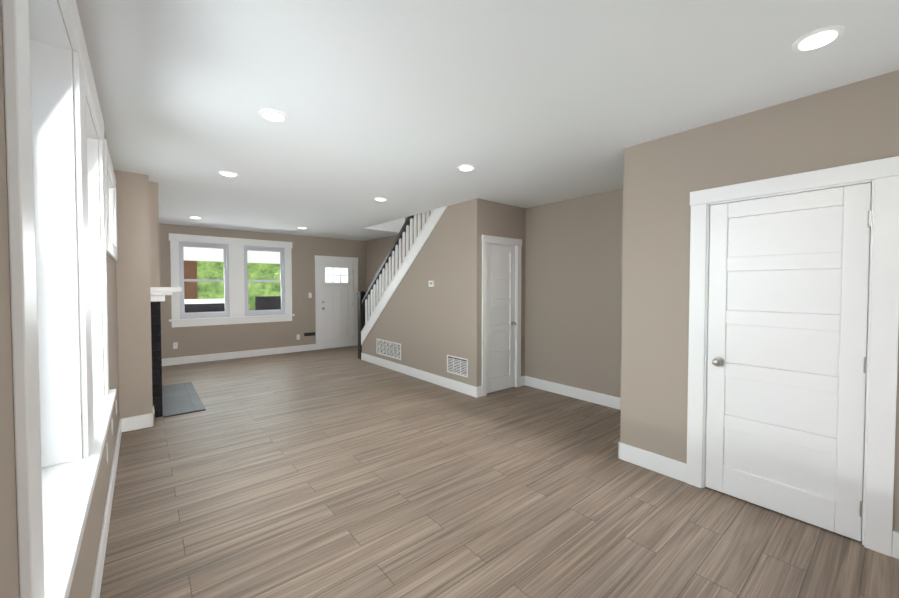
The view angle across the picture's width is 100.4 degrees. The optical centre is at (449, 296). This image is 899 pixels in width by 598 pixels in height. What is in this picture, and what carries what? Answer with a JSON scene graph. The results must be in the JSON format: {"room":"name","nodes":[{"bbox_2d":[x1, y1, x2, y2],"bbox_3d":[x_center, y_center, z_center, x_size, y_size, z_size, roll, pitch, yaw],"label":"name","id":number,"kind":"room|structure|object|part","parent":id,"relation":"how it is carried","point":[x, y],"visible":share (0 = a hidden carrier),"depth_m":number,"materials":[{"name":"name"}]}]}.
{"room":"living room","nodes":[
{"label":"living room","id":0,"kind":"room"},
{"bbox_2d":[0,0,119,597],"bbox_3d":[-2.533,-0.036,2.546,0.300,2.850,10.650,-1,2,-39],"label":"wall","id":1,"kind":"structure","parent":0,"point":[82,582],"depth_m":0.69,"materials":[{"name":"beige paint"}]},
{"bbox_2d":[2,0,117,597],"bbox_3d":[-2.056,-0.189,2.073,0.260,1.820,3.780,-1,2,-39],"label":"window","id":2,"kind":"structure","parent":1,"relation":"in","point":[47,120],"depth_m":1.39,"materials":[{"name":"white paint"}]},
{"bbox_2d":[106,442,107,463],"bbox_3d":[-2.176,0.994,2.380,0.006,0.116,0.070,-1,2,-39],"label":"electrical outlet","id":3,"kind":"object","parent":1,"relation":"attached to","point":[106,452],"visible":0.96,"depth_m":2.37,"materials":[{"name":"white plastic"}]},
{"bbox_2d":[90,418,125,597],"bbox_3d":[-1.253,1.352,1.271,0.015,0.140,6.400,-1,2,-39],"label":"baseboard","id":4,"kind":"structure","parent":1,"relation":"attached to","point":[97,579],"depth_m":2.15,"materials":[{"name":"white paint"}]},
{"bbox_2d":[114,170,159,418],"bbox_3d":[-3.838,0.036,4.647,0.350,2.600,2.150,-1,2,-39],"label":"wall","id":5,"kind":"structure","parent":0,"point":[137,263],"depth_m":3.80,"materials":[{"name":"beige paint"}]},
{"bbox_2d":[150,406,154,426],"bbox_3d":[-3.173,1.282,4.017,0.015,0.140,0.313,-1,2,-39],"label":"baseboard","id":6,"kind":"structure","parent":5,"relation":"attached to","point":[152,415],"depth_m":3.89,"materials":[{"name":"white paint"}]},
{"bbox_2d":[151,301,162,417],"bbox_3d":[-3.736,0.688,4.747,0.088,1.290,1.550,-1,2,-39],"label":"fireplace surround","id":7,"kind":"object","parent":5,"relation":"attached to","point":[156,355],"visible":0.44,"depth_m":4.15,"materials":[{"name":"black tile"}]},
{"bbox_2d":[150,287,181,301],"bbox_3d":[-3.663,-0.039,4.789,0.279,0.158,1.710,-1,2,-39],"label":"mantel shelf","id":8,"kind":"object","parent":5,"relation":"attached to","point":[158,294],"visible":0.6,"depth_m":4.12,"materials":[{"name":"white paint"}]},
{"bbox_2d":[159,223,365,358],"bbox_3d":[-3.946,-0.177,8.082,5.150,2.850,0.300,-1,2,-39],"label":"wall","id":9,"kind":"structure","parent":0,"point":[204,340],"depth_m":7.90,"materials":[{"name":"beige paint"}]},
{"bbox_2d":[173,342,177,348],"bbox_3d":[-5.095,0.917,6.964,0.070,0.116,0.010,-1,2,-39],"label":"electrical outlet","id":10,"kind":"object","parent":9,"relation":"attached to","point":[175,345],"visible":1,"depth_m":6.96,"materials":[{"name":"white plastic"}]},
{"bbox_2d":[169,233,294,327],"bbox_3d":[-4.323,-0.307,7.600,2.220,1.735,0.170,-1,2,-39],"label":"window","id":11,"kind":"structure","parent":9,"relation":"in","point":[207,314],"depth_m":7.48,"materials":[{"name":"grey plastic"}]},
{"bbox_2d":[162,344,315,365],"bbox_3d":[-4.339,1.191,7.588,3.272,0.140,0.015,-1,2,-39],"label":"baseboard","id":12,"kind":"structure","parent":9,"relation":"attached to","point":[269,351],"depth_m":7.56,"materials":[{"name":"white paint"}]},
{"bbox_2d":[244,245,285,315],"bbox_3d":[-3.932,-0.324,7.966,0.810,1.450,0.100,-1,2,-39],"label":"window","id":13,"kind":"structure","parent":9,"relation":"in","point":[252,312],"depth_m":7.96,"materials":[{"name":"grey plastic"}]},
{"bbox_2d":[304,332,314,335],"bbox_3d":[-3.184,0.864,8.536,0.250,0.075,0.008,-1,2,-39],"label":"air vent","id":14,"kind":"object","parent":9,"relation":"in","point":[310,334],"visible":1,"depth_m":8.54,"materials":[{"name":"black metal"}]},
{"bbox_2d":[320,262,352,348],"bbox_3d":[-2.694,0.205,8.963,0.810,2.020,0.056,-1,2,-39],"label":"front door","id":15,"kind":"structure","parent":9,"relation":"in","point":[336,316],"depth_m":8.95,"materials":[{"name":"white paint"}]},
{"bbox_2d":[315,255,357,349],"bbox_3d":[-2.764,0.137,9.046,1.066,2.172,0.323,-1,2,-39],"label":"door frame","id":16,"kind":"structure","parent":9,"relation":"attached to","point":[336,259],"depth_m":8.84,"materials":[{"name":"white paint"}]},
{"bbox_2d":[362,200,471,384],"bbox_3d":[-0.691,-0.005,6.244,0.100,2.600,3.220,-1,2,-39],"label":"wall","id":17,"kind":"structure","parent":0,"point":[424,324],"depth_m":5.54,"materials":[{"name":"beige paint"}]},
{"bbox_2d":[376,338,400,359],"bbox_3d":[-1.091,0.934,6.670,0.008,0.280,0.850,-1,2,-39],"label":"air vent","id":18,"kind":"object","parent":17,"relation":"in","point":[388,348],"visible":1,"depth_m":6.65,"materials":[{"name":"white plastic"}]},
{"bbox_2d":[361,206,446,344],"bbox_3d":[-0.850,-0.197,6.433,0.144,2.384,2.718,-1,2,-39],"label":"trim","id":19,"kind":"structure","parent":17,"relation":"attached to","point":[421,238],"depth_m":6.21,"materials":[{"name":"white paint"}]},
{"bbox_2d":[361,353,481,397],"bbox_3d":[-0.687,1.226,6.204,0.045,0.140,3.335,-1,2,-39],"label":"baseboard","id":20,"kind":"structure","parent":17,"relation":"attached to","point":[461,387],"depth_m":5.74,"materials":[{"name":"white paint"}]},
{"bbox_2d":[429,281,433,286],"bbox_3d":[-0.271,-0.190,5.629,0.026,0.090,0.115,-1,2,-39],"label":"thermostat","id":21,"kind":"object","parent":17,"relation":"attached to","point":[431,283],"visible":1,"depth_m":5.61,"materials":[{"name":"white plastic"}]},
{"bbox_2d":[447,355,467,377],"bbox_3d":[0.106,0.966,5.214,0.008,0.250,0.440,-1,2,-39],"label":"air vent","id":22,"kind":"object","parent":17,"relation":"in","point":[457,365],"visible":1,"depth_m":5.20,"materials":[{"name":"white plastic"}]},
{"bbox_2d":[76,0,898,240],"bbox_3d":[-0.660,-1.375,4.052,5.150,0.250,10.650,-1,2,-39],"label":"ceiling","id":23,"kind":"structure","parent":0,"point":[406,108],"depth_m":2.17,"materials":[{"name":"white paint"}]},
{"bbox_2d":[218,171,238,176],"bbox_3d":[-2.234,-1.237,3.790,0.176,0.014,0.176,-1,2,-39],"label":"recessed light","id":24,"kind":"object","parent":23,"relation":"in","point":[229,173],"visible":0.98,"depth_m":3.77,"materials":[{"name":"white paint"}]},
{"bbox_2d":[259,109,287,121],"bbox_3d":[-1.174,-1.204,2.501,0.176,0.014,0.176,-1,2,-39],"label":"recessed light","id":25,"kind":"object","parent":23,"relation":"in","point":[273,115],"visible":0.98,"depth_m":2.48,"materials":[{"name":"white paint"}]},
{"bbox_2d":[374,197,387,200],"bbox_3d":[-0.898,-1.265,4.888,0.176,0.014,0.176,-1,2,-39],"label":"recessed light","id":26,"kind":"object","parent":23,"relation":"in","point":[380,199],"visible":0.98,"depth_m":4.87,"materials":[{"name":"white paint"}]},
{"bbox_2d":[457,164,475,170],"bbox_3d":[0.163,-1.232,3.599,0.176,0.014,0.176,-1,2,-39],"label":"recessed light","id":27,"kind":"object","parent":23,"relation":"in","point":[466,167],"visible":0.98,"depth_m":3.57,"materials":[{"name":"white paint"}]},
{"bbox_2d":[792,25,844,51],"bbox_3d":[1.699,-1.184,1.730,0.176,0.014,0.176,-1,2,-39],"label":"recessed light","id":28,"kind":"object","parent":23,"relation":"in","point":[818,38],"visible":1,"depth_m":1.72,"materials":[{"name":"white paint"}]},
{"bbox_2d":[471,198,525,386],"bbox_3d":[0.703,0.020,5.241,0.980,2.600,0.100,-1,2,-39],"label":"wall","id":29,"kind":"structure","parent":0,"point":[490,218],"depth_m":4.97,"materials":[{"name":"beige paint"}]},
{"bbox_2d":[487,244,514,392],"bbox_3d":[0.708,0.301,5.226,0.590,2.020,0.036,-1,2,-39],"label":"door","id":30,"kind":"structure","parent":29,"relation":"in","point":[500,316],"depth_m":5.22,"materials":[{"name":"white paint"}]},
{"bbox_2d":[482,235,521,395],"bbox_3d":[0.703,0.252,5.232,0.796,2.137,0.123,-1,2,-39],"label":"door frame","id":31,"kind":"structure","parent":29,"relation":"attached to","point":[505,241],"depth_m":5.20,"materials":[{"name":"white paint"}]},
{"bbox_2d":[100,345,898,597],"bbox_3d":[-0.660,1.409,4.123,5.150,0.120,10.650,-1,2,-39],"label":"floor","id":32,"kind":"structure","parent":0,"point":[342,472],"depth_m":2.46,"materials":[{"name":"brown wood"}]},
{"bbox_2d":[162,382,205,417],"bbox_3d":[-3.544,1.321,4.915,0.399,0.016,1.640,-1,2,-39],"label":"hearth slab","id":33,"kind":"object","parent":32,"relation":"on","point":[180,398],"visible":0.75,"depth_m":4.74,"materials":[{"name":"stone"}]},
{"bbox_2d":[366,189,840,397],"bbox_3d":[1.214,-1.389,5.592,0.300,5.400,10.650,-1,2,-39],"label":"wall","id":34,"kind":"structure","parent":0,"point":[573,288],"depth_m":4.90,"materials":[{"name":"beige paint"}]},
{"bbox_2d":[522,376,620,409],"bbox_3d":[1.755,1.263,4.749,0.020,0.140,2.044,-1,2,-39],"label":"baseboard","id":35,"kind":"structure","parent":34,"relation":"attached to","point":[586,395],"depth_m":4.89,"materials":[{"name":"white paint"}]},
{"bbox_2d":[620,70,898,532],"bbox_3d":[2.423,0.102,2.032,0.100,2.600,2.956,-1,2,-39],"label":"wall","id":36,"kind":"structure","parent":0,"point":[848,124],"depth_m":2.79,"materials":[{"name":"beige paint"}]},
{"bbox_2d":[618,441,686,482],"bbox_3d":[1.606,1.309,2.968,0.015,0.140,0.488,-1,2,-39],"label":"baseboard","id":37,"kind":"structure","parent":36,"relation":"attached to","point":[669,467],"depth_m":2.95,"materials":[{"name":"white paint"}]},
{"bbox_2d":[705,183,871,540],"bbox_3d":[2.079,0.374,2.370,0.108,2.020,0.774,-1,2,-39],"label":"closet door","id":38,"kind":"structure","parent":36,"relation":"in","point":[787,343],"depth_m":2.34,"materials":[{"name":"white paint"}]},
{"bbox_3d":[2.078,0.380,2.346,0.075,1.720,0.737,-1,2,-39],"label":"closet door knob","id":39,"kind":"part","parent":38,"relation":"part of","materials":[{"name":"white wood"}]},
{"bbox_2d":[686,156,898,556],"bbox_3d":[2.108,0.322,2.403,0.123,2.142,0.996,-1,2,-39],"label":"door frame","id":40,"kind":"structure","parent":36,"relation":"attached to","point":[881,176],"depth_m":2.06,"materials":[{"name":"white paint"}]},
{"bbox_2d":[892,531,898,558],"bbox_3d":[2.842,1.347,1.464,0.015,0.140,1.438,-1,2,-39],"label":"baseboard","id":41,"kind":"structure","parent":36,"relation":"attached to","point":[895,535],"depth_m":2.01,"materials":[{"name":"white paint"}]},
{"bbox_3d":[-0.347,-0.139,6.594,0.876,2.850,3.166,-1,2,-39],"label":"staircase","id":42,"kind":"structure","parent":0,"visible":0},
{"bbox_2d":[357,210,432,358],"bbox_3d":[-0.894,-0.474,6.479,0.152,3.525,2.920,-1,2,-39],"label":"stair railing","id":43,"kind":"object","parent":42,"relation":"attached to","point":[374,292],"visible":0.5,"depth_m":6.77,"materials":[{"name":"white paint"}]},
{"label":"outside","id":44,"kind":"structure","parent":0,"visible":0},
{"bbox_2d":[184,260,347,310],"bbox_3d":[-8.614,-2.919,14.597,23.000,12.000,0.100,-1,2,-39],"label":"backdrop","id":45,"kind":"structure","parent":44,"point":[207,272],"depth_m":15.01,"materials":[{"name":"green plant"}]},
{"bbox_3d":[-6.862,1.514,11.004,15.000,0.080,7.850,-1,2,-39],"label":"street","id":46,"kind":"object","parent":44,"visible":0},
{"bbox_2d":[184,299,224,312],"bbox_3d":[-7.287,0.793,10.636,4.300,1.380,1.770,-1,2,-39],"label":"car","id":47,"kind":"object","parent":46,"relation":"on","point":[203,305],"depth_m":10.12,"materials":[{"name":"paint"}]},
{"bbox_2d":[183,247,279,263],"bbox_3d":[-4.232,0.066,9.342,7.000,2.900,2.000,-1,2,-39],"label":"porch canopy","id":48,"kind":"object","parent":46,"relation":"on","point":[252,256],"depth_m":9.27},
{"bbox_2d":[255,296,280,309],"bbox_3d":[-5.981,0.693,14.557,4.300,1.380,1.770,-1,2,-39],"label":"car","id":49,"kind":"object","parent":46,"relation":"on","point":[272,305],"depth_m":13.32,"materials":[{"name":"black metal"}]}
]}

